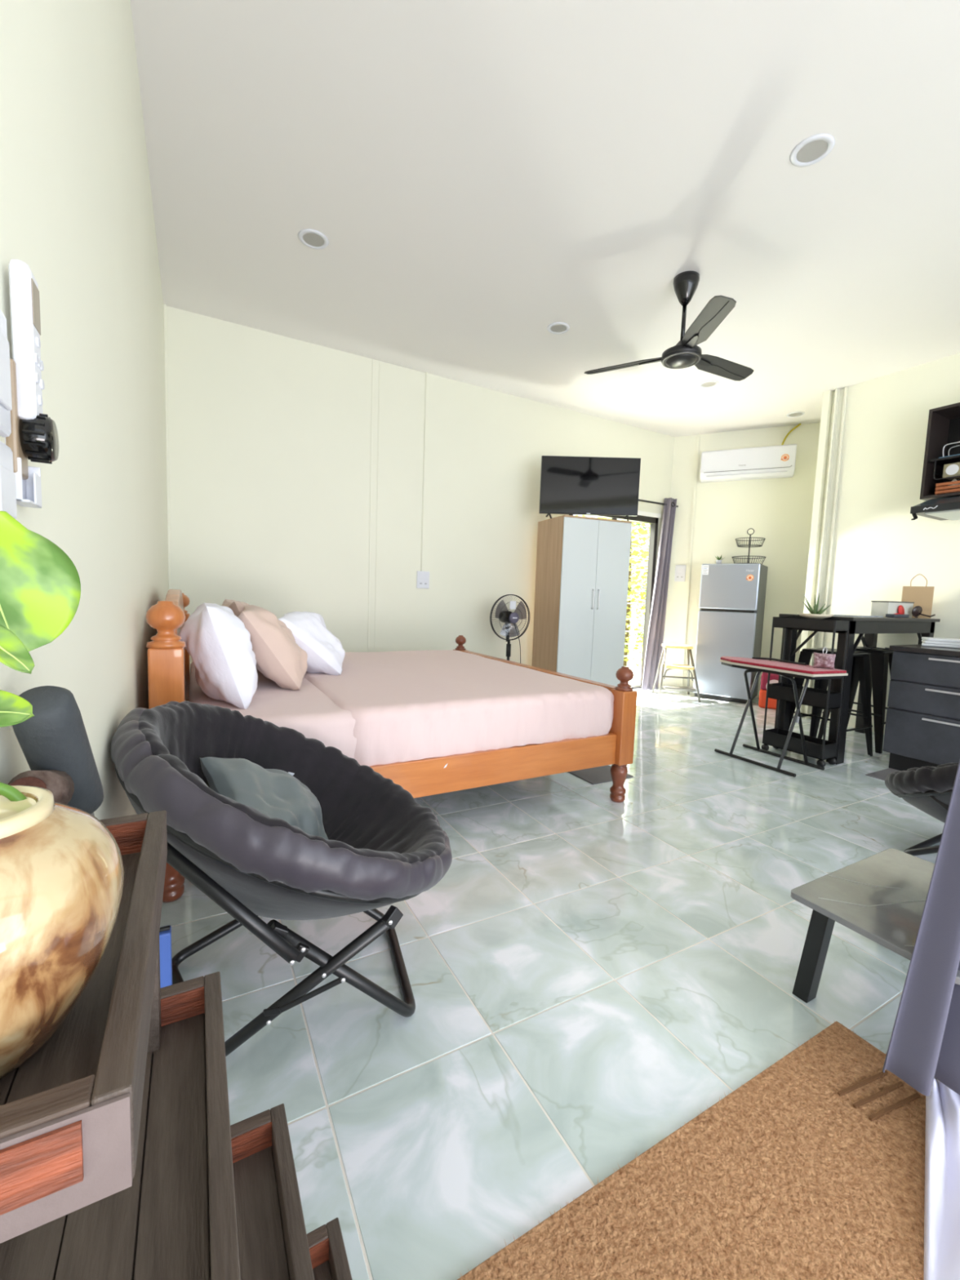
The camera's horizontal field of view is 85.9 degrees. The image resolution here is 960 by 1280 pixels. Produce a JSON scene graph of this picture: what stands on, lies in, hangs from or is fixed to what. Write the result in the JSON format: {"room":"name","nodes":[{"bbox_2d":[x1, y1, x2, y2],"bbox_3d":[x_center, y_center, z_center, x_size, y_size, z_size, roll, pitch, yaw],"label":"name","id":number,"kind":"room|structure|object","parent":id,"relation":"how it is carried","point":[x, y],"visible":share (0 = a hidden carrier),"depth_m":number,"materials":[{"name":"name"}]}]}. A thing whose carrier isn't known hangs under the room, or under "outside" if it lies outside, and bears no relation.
{"room":"studio apartment","nodes":[
{"label":"studio apartment","id":0,"kind":"room"},
{"bbox_2d":[0,0,168,819],"bbox_3d":[-1.091,-0.585,1.064,0.532,3.053,6.215,-1,6,-29],"label":"wall","id":1,"kind":"structure","parent":0,"point":[76,202],"depth_m":1.00,"materials":[{"name":"paint"}]},
{"bbox_2d":[0,309,12,437],"bbox_3d":[-0.447,-0.254,0.472,0.016,0.118,0.080,-1,6,-29],"label":"switch plate","id":2,"kind":"object","parent":1,"relation":"attached to","point":[6,406],"visible":1,"depth_m":0.49,"materials":[{"name":"white plastic"}]},
{"bbox_2d":[0,440,17,519],"bbox_3d":[-0.451,-0.143,0.482,0.016,0.090,0.082,-1,6,-29],"label":"switch plate","id":3,"kind":"object","parent":1,"relation":"attached to","point":[7,476],"visible":0.64,"depth_m":0.49,"materials":[{"name":"white plastic"}]},
{"bbox_2d":[4,437,41,508],"bbox_3d":[-0.491,-0.194,0.555,0.018,0.095,0.050,-1,6,-29],"label":"remote holder","id":4,"kind":"object","parent":1,"relation":"attached to","point":[28,491],"visible":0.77,"depth_m":0.57,"materials":[{"name":"white plastic"}]},
{"bbox_2d":[8,259,44,419],"bbox_3d":[-0.480,-0.311,0.548,0.020,0.160,0.042,-1,6,-29],"label":"remote control","id":5,"kind":"object","parent":4,"relation":"in","point":[24,300],"visible":0.97,"depth_m":0.53,"materials":[{"name":"white plastic"}]},
{"bbox_2d":[5,358,58,479],"bbox_3d":[-0.482,-0.232,0.557,0.036,0.115,0.056,-1,6,-29],"label":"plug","id":6,"kind":"object","parent":1,"relation":"attached to","point":[37,439],"visible":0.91,"depth_m":0.54,"materials":[{"name":"black"}]},
{"bbox_2d":[163,303,171,589],"bbox_3d":[-2.297,-0.868,3.806,0.016,3.053,0.022,-1,6,-29],"label":"trim","id":7,"kind":"structure","parent":1,"relation":"attached to","point":[164,304],"depth_m":3.75,"materials":[{"name":"white paint"}]},
{"bbox_2d":[166,306,674,666],"bbox_3d":[-0.054,-0.904,5.114,5.448,3.053,0.100,-1,6,-29],"label":"wall","id":8,"kind":"structure","parent":0,"point":[269,433],"depth_m":4.48,"materials":[{"name":"paint"}]},
{"bbox_2d":[367,359,373,652],"bbox_3d":[-0.971,-0.887,4.548,0.012,3.053,0.005,-1,6,-29],"label":"trim","id":9,"kind":"structure","parent":8,"relation":"attached to","point":[372,359],"depth_m":4.52,"materials":[{"name":"white paint"}]},
{"bbox_2d":[374,372,379,636],"bbox_3d":[-0.918,-0.887,4.577,0.004,3.053,0.005,-1,6,-29],"label":"trim","id":10,"kind":"structure","parent":8,"relation":"attached to","point":[379,372],"depth_m":4.54,"materials":[{"name":"white paint"}]},
{"bbox_2d":[416,570,429,588],"bbox_3d":[-0.531,-0.562,4.820,0.125,0.160,0.016,-1,6,-29],"label":"wall socket","id":11,"kind":"object","parent":8,"relation":"attached to","point":[423,577],"visible":1,"depth_m":4.81,"materials":[{"name":"white plastic"}]},
{"bbox_2d":[421,372,427,571],"bbox_3d":[-0.511,-1.527,4.730,0.016,1.778,0.013,-1,6,-29],"label":"trim","id":12,"kind":"structure","parent":8,"relation":"attached to","point":[426,373],"depth_m":4.72,"materials":[{"name":"white paint"}]},
{"bbox_2d":[568,514,658,688],"bbox_3d":[1.499,-0.435,6.014,1.350,2.070,0.100,-1,6,-29],"label":"door","id":13,"kind":"structure","parent":8,"relation":"in","point":[652,521],"depth_m":6.26,"materials":[{"name":"grey metal"}]},
{"bbox_2d":[637,510,661,518],"bbox_3d":[1.554,-1.486,5.878,1.440,0.050,0.012,-1,6,-29],"label":"trim","id":14,"kind":"structure","parent":8,"relation":"attached to","point":[639,513],"depth_m":6.12,"materials":[{"name":"white"}]},
{"bbox_2d":[638,498,678,506],"bbox_3d":[1.611,-1.612,5.846,1.910,0.060,0.100,-1,6,-29],"label":"curtain rod","id":15,"kind":"object","parent":8,"relation":"attached to","point":[642,500],"visible":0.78,"depth_m":6.05,"materials":[{"name":"black metal"}]},
{"bbox_2d":[641,497,676,690],"bbox_3d":[2.144,-0.549,6.144,0.142,2.280,0.511,6,6,38],"label":"curtain","id":16,"kind":"object","parent":15,"relation":"hanging from","point":[654,648],"visible":1,"depth_m":6.14,"materials":[{"name":"grey fabric"}]},
{"bbox_2d":[130,0,959,436],"bbox_3d":[2.167,-2.192,2.745,7.900,0.080,6.300,-1,6,-29],"label":"ceiling","id":17,"kind":"structure","parent":0,"point":[478,177],"depth_m":2.48,"materials":[{"name":"white paint"}]},
{"bbox_2d":[297,228,328,249],"bbox_3d":[-0.946,-2.274,2.931,0.168,0.007,0.168,-1,6,-29],"label":"recessed light","id":18,"kind":"object","parent":17,"relation":"in","point":[312,238],"visible":1,"depth_m":2.92,"materials":[{"name":"white plastic"}]},
{"bbox_2d":[302,233,324,246],"bbox_3d":[-0.946,-2.273,2.931,0.116,0.001,0.116,-1,6,-29],"label":"diffuser","id":19,"kind":"object","parent":18,"relation":"attached to","point":[312,239],"depth_m":2.93,"materials":[{"name":"plastic"}]},
{"bbox_2d":[546,321,569,333],"bbox_3d":[0.577,-2.297,3.803,0.168,0.007,0.168,-1,6,-29],"label":"recessed light","id":20,"kind":"object","parent":17,"relation":"in","point":[558,327],"visible":1,"depth_m":3.79,"materials":[{"name":"white"}]},
{"bbox_2d":[550,324,566,332],"bbox_3d":[0.577,-2.296,3.803,0.116,0.001,0.116,-1,6,-29],"label":"diffuser","id":21,"kind":"object","parent":20,"relation":"attached to","point":[557,328],"depth_m":3.80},
{"bbox_2d":[584,271,753,381],"bbox_3d":[1.378,-1.967,3.254,0.970,0.512,1.102,-1,6,-29],"label":"ceiling fan","id":22,"kind":"object","parent":17,"relation":"hanging from","point":[686,353],"visible":1,"depth_m":3.14,"materials":[{"name":"black"}]},
{"bbox_2d":[698,380,719,387],"bbox_3d":[2.078,-2.321,4.684,0.168,0.007,0.168,-1,6,-29],"label":"recessed light","id":23,"kind":"object","parent":17,"relation":"in","point":[708,384],"visible":1,"depth_m":4.67,"materials":[{"name":"white"}]},
{"bbox_2d":[789,133,835,166],"bbox_3d":[1.447,-2.130,2.248,0.168,0.007,0.168,-1,6,-29],"label":"recessed light","id":24,"kind":"object","parent":17,"relation":"in","point":[812,149],"visible":1,"depth_m":2.24,"materials":[{"name":"white"}]},
{"bbox_2d":[796,140,827,162],"bbox_3d":[1.446,-2.129,2.248,0.116,0.001,0.116,-1,6,-29],"label":"diffuser","id":25,"kind":"object","parent":24,"relation":"attached to","point":[813,150],"depth_m":2.25,"materials":[{"name":"plastic"}]},
{"bbox_2d":[160,686,944,1279],"bbox_3d":[2.082,0.922,2.974,7.900,0.060,6.200,-1,6,-29],"label":"floor","id":26,"kind":"structure","parent":0,"point":[590,974],"depth_m":1.43,"materials":[{"name":"white tile"}]},
{"bbox_2d":[12,685,103,816],"bbox_3d":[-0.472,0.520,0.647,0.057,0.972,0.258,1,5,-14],"label":"chair","id":27,"kind":"object","parent":26,"relation":"on","point":[55,738],"visible":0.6,"depth_m":0.51,"materials":[{"name":"grey plastic"}]},
{"bbox_2d":[159,924,172,988],"bbox_3d":[-0.800,0.830,1.311,0.028,0.213,0.040,-1,6,-29],"label":"dustpan","id":28,"kind":"object","parent":26,"relation":"on","point":[165,932],"visible":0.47,"depth_m":1.29,"materials":[{"name":"blue plastic"}]},
{"bbox_2d":[0,810,352,1279],"bbox_3d":[-0.201,0.625,0.386,0.324,0.825,0.550,-1,6,-29],"label":"shelf","id":29,"kind":"object","parent":26,"relation":"on","point":[122,1157],"visible":0.8,"depth_m":0.39,"materials":[{"name":"brown wood"}]},
{"bbox_2d":[7,769,74,804],"bbox_3d":[-0.429,0.149,0.504,0.044,0.051,0.047,1,5,-14],"label":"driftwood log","id":30,"kind":"object","parent":29,"relation":"on","point":[61,784],"visible":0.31,"depth_m":0.50,"materials":[{"name":"brown"}]},
{"bbox_2d":[0,785,124,1079],"bbox_3d":[-0.301,0.173,0.305,0.150,0.152,0.150,-1,6,-29],"label":"vase","id":31,"kind":"object","parent":29,"relation":"on","point":[62,871],"visible":1,"depth_m":0.29,"materials":[{"name":"brown ceramic"}]},
{"bbox_2d":[0,511,80,801],"bbox_3d":[-0.331,0.019,0.344,0.094,0.218,0.094,-1,6,-29],"label":"pothos plant","id":32,"kind":"object","parent":31,"relation":"in","point":[40,584],"visible":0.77,"depth_m":0.38,"materials":[{"name":"green plant"}]},
{"bbox_2d":[0,810,167,1243],"bbox_3d":[-0.317,0.232,0.385,0.128,0.052,0.368,-1,6,-29],"label":"tray","id":33,"kind":"object","parent":29,"relation":"on","point":[70,1114],"depth_m":0.27,"materials":[{"name":"brown wood"}]},
{"bbox_2d":[0,971,240,1279],"bbox_3d":[-0.258,0.447,0.336,0.180,0.050,0.550,-1,6,-29],"label":"tray","id":34,"kind":"object","parent":29,"relation":"on","point":[176,1220],"depth_m":0.41,"materials":[{"name":"brown wood"}]},
{"bbox_2d":[230,1103,314,1279],"bbox_3d":[-0.233,0.652,0.371,0.252,0.050,0.550,-1,6,-29],"label":"tray","id":35,"kind":"object","parent":29,"relation":"on","point":[273,1240],"depth_m":0.58,"materials":[{"name":"brown wood"}]},
{"bbox_2d":[306,1217,352,1279],"bbox_3d":[-0.209,0.860,0.407,0.324,0.050,0.550,-1,6,-29],"label":"tray","id":36,"kind":"object","parent":29,"relation":"on","point":[329,1260],"depth_m":0.69,"materials":[{"name":"brown wood"}]},
{"bbox_2d":[111,701,452,1057],"bbox_3d":[-0.478,0.553,1.376,0.812,0.769,0.924,-1,6,-29],"label":"chair","id":37,"kind":"object","parent":26,"relation":"on","point":[382,848],"visible":0.94,"depth_m":1.08,"materials":[{"name":"black fabric"}]},
{"bbox_2d":[200,756,328,839],"bbox_3d":[-0.592,0.468,1.446,0.285,0.286,0.348,5,6,32],"label":"cushion","id":38,"kind":"object","parent":37,"relation":"on","point":[274,793],"visible":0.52,"depth_m":1.40,"materials":[{"name":"grey fabric"}]},
{"bbox_2d":[137,702,445,863],"bbox_3d":[-0.462,0.404,1.385,0.751,0.474,0.835,-1,6,-29],"label":"seat cushion","id":39,"kind":"object","parent":37,"relation":"on","point":[368,818],"depth_m":1.39,"materials":[{"name":"black fabric"}]},
{"bbox_2d":[145,589,637,902],"bbox_3d":[-0.611,0.262,3.065,2.167,1.050,2.032,-1,6,-29],"label":"bed","id":40,"kind":"object","parent":26,"relation":"on","point":[168,659],"visible":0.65,"depth_m":2.33,"materials":[{"name":"brown wood"}]},
{"bbox_2d":[188,662,356,758],"bbox_3d":[-0.607,0.302,3.074,1.963,0.223,1.940,-1,6,-29],"label":"mattress","id":41,"kind":"object","parent":40,"relation":"on","point":[307,710],"visible":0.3,"depth_m":2.05,"materials":[{"name":"pink"}]},
{"bbox_2d":[178,602,257,709],"bbox_3d":[-1.128,0.046,2.244,0.295,0.410,0.644,0,5,-24],"label":"pillow","id":42,"kind":"object","parent":41,"relation":"on","point":[218,643],"visible":0.98,"depth_m":2.02,"materials":[{"name":"white fabric"}]},
{"bbox_2d":[222,599,257,670],"bbox_3d":[-1.373,-0.035,3.004,0.277,0.390,0.566,-1,6,-31],"label":"pillow","id":43,"kind":"object","parent":41,"relation":"on","point":[237,606],"visible":0.15,"depth_m":2.74,"materials":[{"name":"beige fabric"}]},
{"bbox_2d":[237,604,307,690],"bbox_3d":[-1.067,0.025,2.627,0.342,0.390,0.602,0,5,-23],"label":"pillow","id":44,"kind":"object","parent":41,"relation":"on","point":[278,657],"visible":0.84,"depth_m":2.40,"materials":[{"name":"beige fabric"}]},
{"bbox_2d":[304,649,613,766],"bbox_3d":[-0.365,0.294,3.203,1.452,0.245,1.984,-1,6,-29],"label":"bedspread","id":45,"kind":"object","parent":41,"relation":"on","point":[404,705],"visible":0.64,"depth_m":2.44,"materials":[{"name":"pink fabric"}]},
{"bbox_2d":[277,611,345,675],"bbox_3d":[-0.999,0.011,3.057,0.382,0.366,0.626,1,5,-16],"label":"pillow","id":46,"kind":"object","parent":45,"relation":"on","point":[326,653],"visible":0.64,"depth_m":2.82,"materials":[{"name":"white fabric"}]},
{"bbox_2d":[489,594,529,662],"bbox_3d":[0.277,0.113,4.900,0.379,1.089,0.445,7,7,42],"label":"pedestal fan","id":47,"kind":"object","parent":26,"relation":"on","point":[509,628],"visible":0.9,"depth_m":4.85,"materials":[{"name":"black plastic"}]},
{"bbox_2d":[489,594,529,640],"bbox_3d":[0.285,-0.212,4.856,0.433,0.433,0.128,-1,6,-29],"label":"grille","id":48,"kind":"object","parent":47,"relation":"attached to","point":[509,628],"depth_m":4.84,"materials":[{"name":"black plastic"}]},
{"bbox_2d":[531,515,631,686],"bbox_3d":[0.998,-0.256,5.153,0.735,1.828,0.570,0,5,-20],"label":"wardrobe","id":49,"kind":"object","parent":26,"relation":"on","point":[582,571],"visible":0.8,"depth_m":4.91,"materials":[{"name":"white wood"}]},
{"bbox_2d":[538,455,640,520],"bbox_3d":[1.041,-1.442,4.905,0.930,0.579,0.149,2,5,2],"label":"television","id":50,"kind":"object","parent":49,"relation":"on","point":[570,485],"visible":0.98,"depth_m":4.89,"materials":[{"name":"black plastic"}]},
{"bbox_2d":[568,764,633,784],"bbox_3d":[0.694,0.815,3.251,0.320,0.006,0.420,-1,6,-29],"label":"floor mat","id":51,"kind":"object","parent":26,"relation":"on","point":[598,775],"visible":0.51,"depth_m":3.15,"materials":[{"name":"grey"}]},
{"bbox_2d":[651,644,701,702],"bbox_3d":[2.193,0.352,5.756,0.444,0.583,0.492,3,5,9],"label":"step stool","id":52,"kind":"object","parent":26,"relation":"on","point":[687,667],"visible":1,"depth_m":5.66,"materials":[{"name":"brown"}]},
{"bbox_2d":[457,1021,925,1279],"bbox_3d":[0.519,1.019,0.760,1.268,0.022,0.633,-1,6,-29],"label":"doormat","id":53,"kind":"object","parent":26,"relation":"on","point":[813,1167],"visible":0.93,"depth_m":0.93,"materials":[{"name":"brown"}]},
{"bbox_2d":[924,1077,959,1279],"bbox_3d":[0.977,0.994,0.931,0.262,0.033,0.626,6,7,41],"label":"cloth","id":54,"kind":"object","parent":53,"relation":"on","point":[942,1129],"visible":0.79,"depth_m":0.93,"materials":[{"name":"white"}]},
{"bbox_2d":[693,563,768,703],"bbox_3d":[2.827,-0.089,5.838,0.585,1.505,0.504,6,6,37],"label":"refrigerator","id":55,"kind":"object","parent":26,"relation":"on","point":[732,596],"visible":0.98,"depth_m":5.64,"materials":[{"name":"grey"}]},
{"bbox_2d":[731,528,766,564],"bbox_3d":[2.959,-1.025,5.662,0.338,0.398,0.338,5,6,31],"label":"basket","id":56,"kind":"object","parent":55,"relation":"on","point":[749,544],"visible":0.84,"depth_m":5.63,"materials":[{"name":"black metal"}]},
{"bbox_2d":[731,555,766,564],"bbox_3d":[2.954,-0.872,5.676,0.338,0.082,0.338,5,6,31],"label":"wire tray","id":57,"kind":"object","parent":56,"relation":"on","point":[748,558],"depth_m":5.60,"materials":[{"name":"black metal"}]},
{"bbox_2d":[735,537,765,547],"bbox_3d":[2.961,-1.068,5.659,0.298,0.082,0.298,5,6,31],"label":"wire tray","id":58,"kind":"object","parent":56,"relation":"on","point":[749,544],"depth_m":5.62,"materials":[{"name":"black metal"}]},
{"bbox_2d":[758,671,778,709],"bbox_3d":[3.091,0.532,5.420,0.260,0.360,0.242,5,6,31],"label":"bag","id":59,"kind":"object","parent":26,"relation":"on","point":[774,678],"visible":0.39,"depth_m":5.36,"materials":[{"name":"orange fabric"}]},
{"bbox_2d":[765,680,778,688],"bbox_3d":[3.031,0.484,5.313,0.150,0.150,0.003,5,6,31],"label":"print","id":60,"kind":"object","parent":59,"relation":"on","point":[771,681],"depth_m":5.32,"materials":[{"name":"pink"}]},
{"bbox_2d":[714,656,848,777],"bbox_3d":[1.992,0.496,3.567,0.356,0.677,0.798,-1,6,-29],"label":"folding table","id":61,"kind":"object","parent":26,"relation":"on","point":[788,670],"visible":1,"depth_m":3.44,"materials":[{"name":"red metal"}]},
{"bbox_2d":[751,657,807,665],"bbox_3d":[2.106,0.146,3.627,0.047,0.022,0.384,-1,6,-29],"label":"strap","id":62,"kind":"object","parent":61,"relation":"on","point":[757,658],"visible":0.99,"depth_m":3.63,"materials":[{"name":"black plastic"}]},
{"bbox_2d":[720,656,846,674],"bbox_3d":[2.010,0.168,3.542,0.328,0.018,0.785,-1,6,-29],"label":"cover","id":63,"kind":"object","parent":61,"relation":"on","point":[762,664],"depth_m":3.43,"materials":[{"name":"red fabric"}]},
{"bbox_2d":[812,647,835,669],"bbox_3d":[2.224,0.115,3.338,0.100,0.140,0.128,-1,6,-29],"label":"handbag","id":64,"kind":"object","parent":61,"relation":"on","point":[825,660],"visible":1,"depth_m":3.30,"materials":[{"name":"pink fabric"}]},
{"bbox_2d":[761,617,849,766],"bbox_3d":[2.274,0.344,3.627,0.174,0.989,0.440,-1,6,-29],"label":"shelf rack","id":65,"kind":"object","parent":26,"relation":"on","point":[822,749],"visible":0.93,"depth_m":3.55,"materials":[{"name":"black metal"}]},
{"bbox_2d":[762,728,836,759],"bbox_3d":[2.260,0.732,3.661,0.170,0.100,0.420,-1,6,-29],"label":"tray","id":66,"kind":"object","parent":65,"relation":"on","point":[815,748],"depth_m":3.61,"materials":[{"name":"black metal"}]},
{"bbox_2d":[766,682,841,709],"bbox_3d":[2.272,0.389,3.631,0.170,0.100,0.420,-1,6,-29],"label":"tray","id":67,"kind":"object","parent":65,"relation":"on","point":[814,697],"depth_m":3.55,"materials":[{"name":"black metal"}]},
{"bbox_2d":[773,617,848,631],"bbox_3d":[2.290,-0.111,3.587,0.170,0.075,0.420,-1,6,-29],"label":"tray","id":68,"kind":"object","parent":65,"relation":"on","point":[831,625],"depth_m":3.50,"materials":[{"name":"wood"}]},
{"bbox_2d":[797,592,833,619],"bbox_3d":[2.321,-0.236,3.557,0.225,0.180,0.216,-1,6,-29],"label":"aloe plant","id":69,"kind":"object","parent":65,"relation":"on","point":[815,614],"visible":0.99,"depth_m":3.54,"materials":[{"name":"green plant"}]},
{"bbox_2d":[797,613,833,619],"bbox_3d":[2.315,-0.163,3.561,0.216,0.034,0.216,-1,6,-29],"label":"bowl","id":70,"kind":"object","parent":65,"relation":"on","point":[813,615],"depth_m":3.51,"materials":[{"name":"beige"}]},
{"bbox_2d":[788,648,872,763],"bbox_3d":[2.598,0.453,3.830,0.434,0.760,0.434,-1,6,-29],"label":"bar stool","id":71,"kind":"object","parent":26,"relation":"on","point":[862,657],"visible":0.58,"depth_m":3.79,"materials":[{"name":"black metal"}]},
{"bbox_2d":[817,646,894,753],"bbox_3d":[3.061,0.445,4.108,0.434,0.760,0.434,-1,6,-33],"label":"bar stool","id":72,"kind":"object","parent":26,"relation":"on","point":[880,658],"visible":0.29,"depth_m":3.89,"materials":[{"name":"black metal"}]},
{"bbox_2d":[774,613,940,764],"bbox_3d":[2.895,0.324,3.981,1.290,1.012,0.500,-1,6,-29],"label":"bar table","id":73,"kind":"object","parent":26,"relation":"on","point":[870,627],"visible":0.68,"depth_m":3.69,"materials":[{"name":"black metal"}]},
{"bbox_2d":[871,600,914,617],"bbox_3d":[3.254,-0.242,4.073,0.326,0.124,0.126,0,5,-23],"label":"gift box","id":74,"kind":"object","parent":73,"relation":"on","point":[879,608],"visible":0.72,"depth_m":4.01,"materials":[{"name":"white"}]},
{"bbox_2d":[901,573,933,618],"bbox_3d":[3.484,-0.350,4.108,0.190,0.348,0.080,6,7,41],"label":"paper bag","id":75,"kind":"object","parent":73,"relation":"on","point":[922,596],"visible":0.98,"depth_m":4.07,"materials":[{"name":"beige"}]},
{"bbox_2d":[911,605,935,617],"bbox_3d":[3.445,-0.217,4.007,0.176,0.096,0.064,1,5,-9],"label":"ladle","id":76,"kind":"object","parent":73,"relation":"on","point":[917,611],"visible":0.99,"depth_m":4.01,"materials":[{"name":"grey plastic"}]},
{"bbox_2d":[790,848,959,1079],"bbox_3d":[1.177,0.847,1.401,0.575,0.301,0.367,-1,6,-29],"label":"coffee table","id":77,"kind":"object","parent":26,"relation":"on","point":[881,897],"visible":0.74,"depth_m":1.39,"materials":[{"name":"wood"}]},
{"bbox_2d":[865,768,898,780],"bbox_3d":[2.815,0.905,3.074,0.320,0.006,0.770,-1,6,-29],"label":"floor mat","id":78,"kind":"object","parent":26,"relation":"on","point":[881,775],"visible":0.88,"depth_m":3.35,"materials":[{"name":"grey"}]},
{"bbox_2d":[882,650,959,770],"bbox_3d":[3.892,0.597,2.481,1.122,0.800,2.855,-1,6,-29],"label":"base cabinet","id":79,"kind":"object","parent":26,"relation":"on","point":[922,725],"visible":1,"depth_m":3.29,"materials":[{"name":"black wood"}]},
{"bbox_2d":[888,644,959,657],"bbox_3d":[3.904,0.180,2.451,1.120,0.033,2.870,-1,6,-29],"label":"countertop","id":80,"kind":"structure","parent":79,"relation":"on","point":[918,648],"depth_m":3.29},
{"bbox_2d":[921,636,959,648],"bbox_3d":[3.141,0.019,3.470,0.265,0.053,0.237,6,7,41],"label":"folded cloths","id":81,"kind":"object","parent":80,"relation":"on","point":[927,642],"visible":1,"depth_m":3.42,"materials":[{"name":"white"}]},
{"bbox_2d":[884,762,959,856],"bbox_3d":[2.177,0.636,2.075,0.901,0.672,0.823,1,5,-10],"label":"chair","id":82,"kind":"object","parent":26,"relation":"on","point":[929,789],"visible":0.92,"depth_m":2.06,"materials":[{"name":"black fabric"}]},
{"bbox_2d":[891,762,959,773],"bbox_3d":[2.174,0.538,2.085,0.840,0.473,0.766,-1,6,-29],"label":"seat cushion","id":83,"kind":"object","parent":82,"relation":"on","point":[940,769],"depth_m":2.01,"materials":[{"name":"black fabric"}]},
{"bbox_2d":[657,422,820,697],"bbox_3d":[3.389,-0.850,5.870,2.400,3.053,0.100,4,6,26],"label":"wall","id":84,"kind":"structure","parent":0,"point":[779,511],"depth_m":5.94,"materials":[{"name":"paint"}]},
{"bbox_2d":[674,564,685,582],"bbox_3d":[2.438,-0.812,6.281,0.120,0.200,0.016,4,6,26],"label":"wall socket","id":85,"kind":"object","parent":84,"relation":"attached to","point":[680,570],"visible":1,"depth_m":6.28,"materials":[{"name":"white plastic"}]},
{"bbox_2d":[680,434,700,686],"bbox_3d":[2.529,-0.911,6.224,0.030,3.053,0.012,4,6,26],"label":"trim","id":86,"kind":"structure","parent":84,"relation":"attached to","point":[698,435],"depth_m":6.21,"materials":[{"name":"white paint"}]},
{"bbox_2d":[700,444,796,482],"bbox_3d":[3.000,-1.984,5.807,0.940,0.315,0.215,4,6,26],"label":"air conditioner","id":87,"kind":"object","parent":84,"relation":"attached to","point":[771,461],"visible":1,"depth_m":5.72,"materials":[{"name":"white plastic"}]},
{"bbox_2d":[803,352,959,734],"bbox_3d":[5.084,-0.579,3.466,1.935,3.053,4.440,-1,6,-29],"label":"wall","id":88,"kind":"structure","parent":0,"point":[878,549],"depth_m":4.39,"materials":[{"name":"paint"}]},
{"bbox_2d":[794,390,832,717],"bbox_3d":[3.159,-0.772,4.893,0.050,3.053,0.060,-1,6,-29],"label":"trim","id":89,"kind":"structure","parent":88,"relation":"attached to","point":[827,395],"depth_m":4.83,"materials":[{"name":"white paint"}]},
{"bbox_2d":[804,387,839,719],"bbox_3d":[3.199,-0.764,4.821,0.050,3.053,0.015,-1,6,-29],"label":"trim","id":90,"kind":"structure","parent":88,"relation":"attached to","point":[837,390],"depth_m":4.78,"materials":[{"name":"white paint"}]},
{"bbox_2d":[820,386,848,648],"bbox_3d":[3.243,-0.759,4.775,0.018,3.053,0.020,-1,6,-29],"label":"trim","id":91,"kind":"structure","parent":88,"relation":"attached to","point":[846,387],"depth_m":4.73,"materials":[{"name":"white paint"}]},
{"bbox_2d":[910,496,959,520],"bbox_3d":[3.647,-0.929,3.516,0.514,0.169,0.980,-1,6,-29],"label":"range hood","id":92,"kind":"object","parent":88,"relation":"attached to","point":[948,508],"visible":1,"depth_m":3.74,"materials":[{"name":"black metal"}]},
{"bbox_2d":[920,402,959,501],"bbox_3d":[4.030,-1.298,3.014,0.320,0.660,2.205,-1,6,-29],"label":"upper cabinet","id":93,"kind":"object","parent":88,"relation":"attached to","point":[944,422],"visible":0.9,"depth_m":3.92,"materials":[{"name":"black laminate"}]},
{"bbox_2d":[928,454,959,466],"bbox_3d":[3.741,-1.307,3.542,0.285,0.015,0.965,-1,6,-29],"label":"shelf","id":94,"kind":"object","parent":93,"relation":"attached to","point":[940,462],"depth_m":3.86,"materials":[{"name":"black laminate"}]},
{"bbox_2d":[934,480,959,494],"bbox_3d":[3.597,-1.108,3.699,0.140,0.090,0.480,-1,6,-29],"label":"wooden crate","id":95,"kind":"object","parent":93,"relation":"on","point":[940,488],"visible":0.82,"depth_m":3.82,"materials":[{"name":"brown wood"}]},
{"bbox_2d":[942,462,959,479],"bbox_3d":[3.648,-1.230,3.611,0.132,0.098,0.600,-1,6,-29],"label":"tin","id":96,"kind":"object","parent":93,"relation":"in","point":[953,469],"visible":0.99,"depth_m":3.80,"materials":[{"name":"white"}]},
{"bbox_2d":[882,760,959,1096],"bbox_3d":[1.581,0.251,1.411,1.686,1.235,0.315,-2,6,-39],"label":"curtain","id":97,"kind":"object","parent":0,"point":[924,1046],"visible":1,"depth_m":1.09,"materials":[{"name":"grey fabric"}]},
{"label":"outside","id":98,"kind":"structure","parent":0,"visible":0},
{"bbox_2d":[628,666,641,684],"bbox_3d":[1.506,0.584,7.111,4.500,0.090,1.575,-1,6,-29],"label":"deck","id":99,"kind":"object","parent":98,"point":[636,680],"depth_m":7.52,"materials":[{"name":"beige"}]},
{"bbox_2d":[623,602,645,668],"bbox_3d":[1.282,-0.055,7.708,3.900,1.062,0.040,-1,6,-29],"label":"balcony railing","id":100,"kind":"object","parent":99,"relation":"on","point":[633,618],"visible":0.07,"depth_m":8.35,"materials":[{"name":"grey"}]},
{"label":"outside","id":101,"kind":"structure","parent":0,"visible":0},
{"bbox_2d":[626,644,642,666],"bbox_3d":[-2.328,0.612,18.706,26.000,0.100,25.285,-1,6,-29],"label":"ground","id":102,"kind":"structure","parent":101,"point":[637,660],"depth_m":20.56,"materials":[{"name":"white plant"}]},
{"bbox_2d":[574,515,650,666],"bbox_3d":[3.192,-1.148,11.188,3.054,5.113,3.089,-1,6,-29],"label":"tree","id":103,"kind":"object","parent":102,"relation":"on","point":[644,554],"visible":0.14,"depth_m":10.96,"materials":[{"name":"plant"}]},
{"bbox_2d":[630,522,649,639],"bbox_3d":[5.963,-1.895,15.225,3.832,6.087,3.848,-1,6,-29],"label":"tree","id":104,"kind":"object","parent":102,"relation":"on","point":[644,527],"visible":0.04,"depth_m":15.61,"materials":[{"name":"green plant"}]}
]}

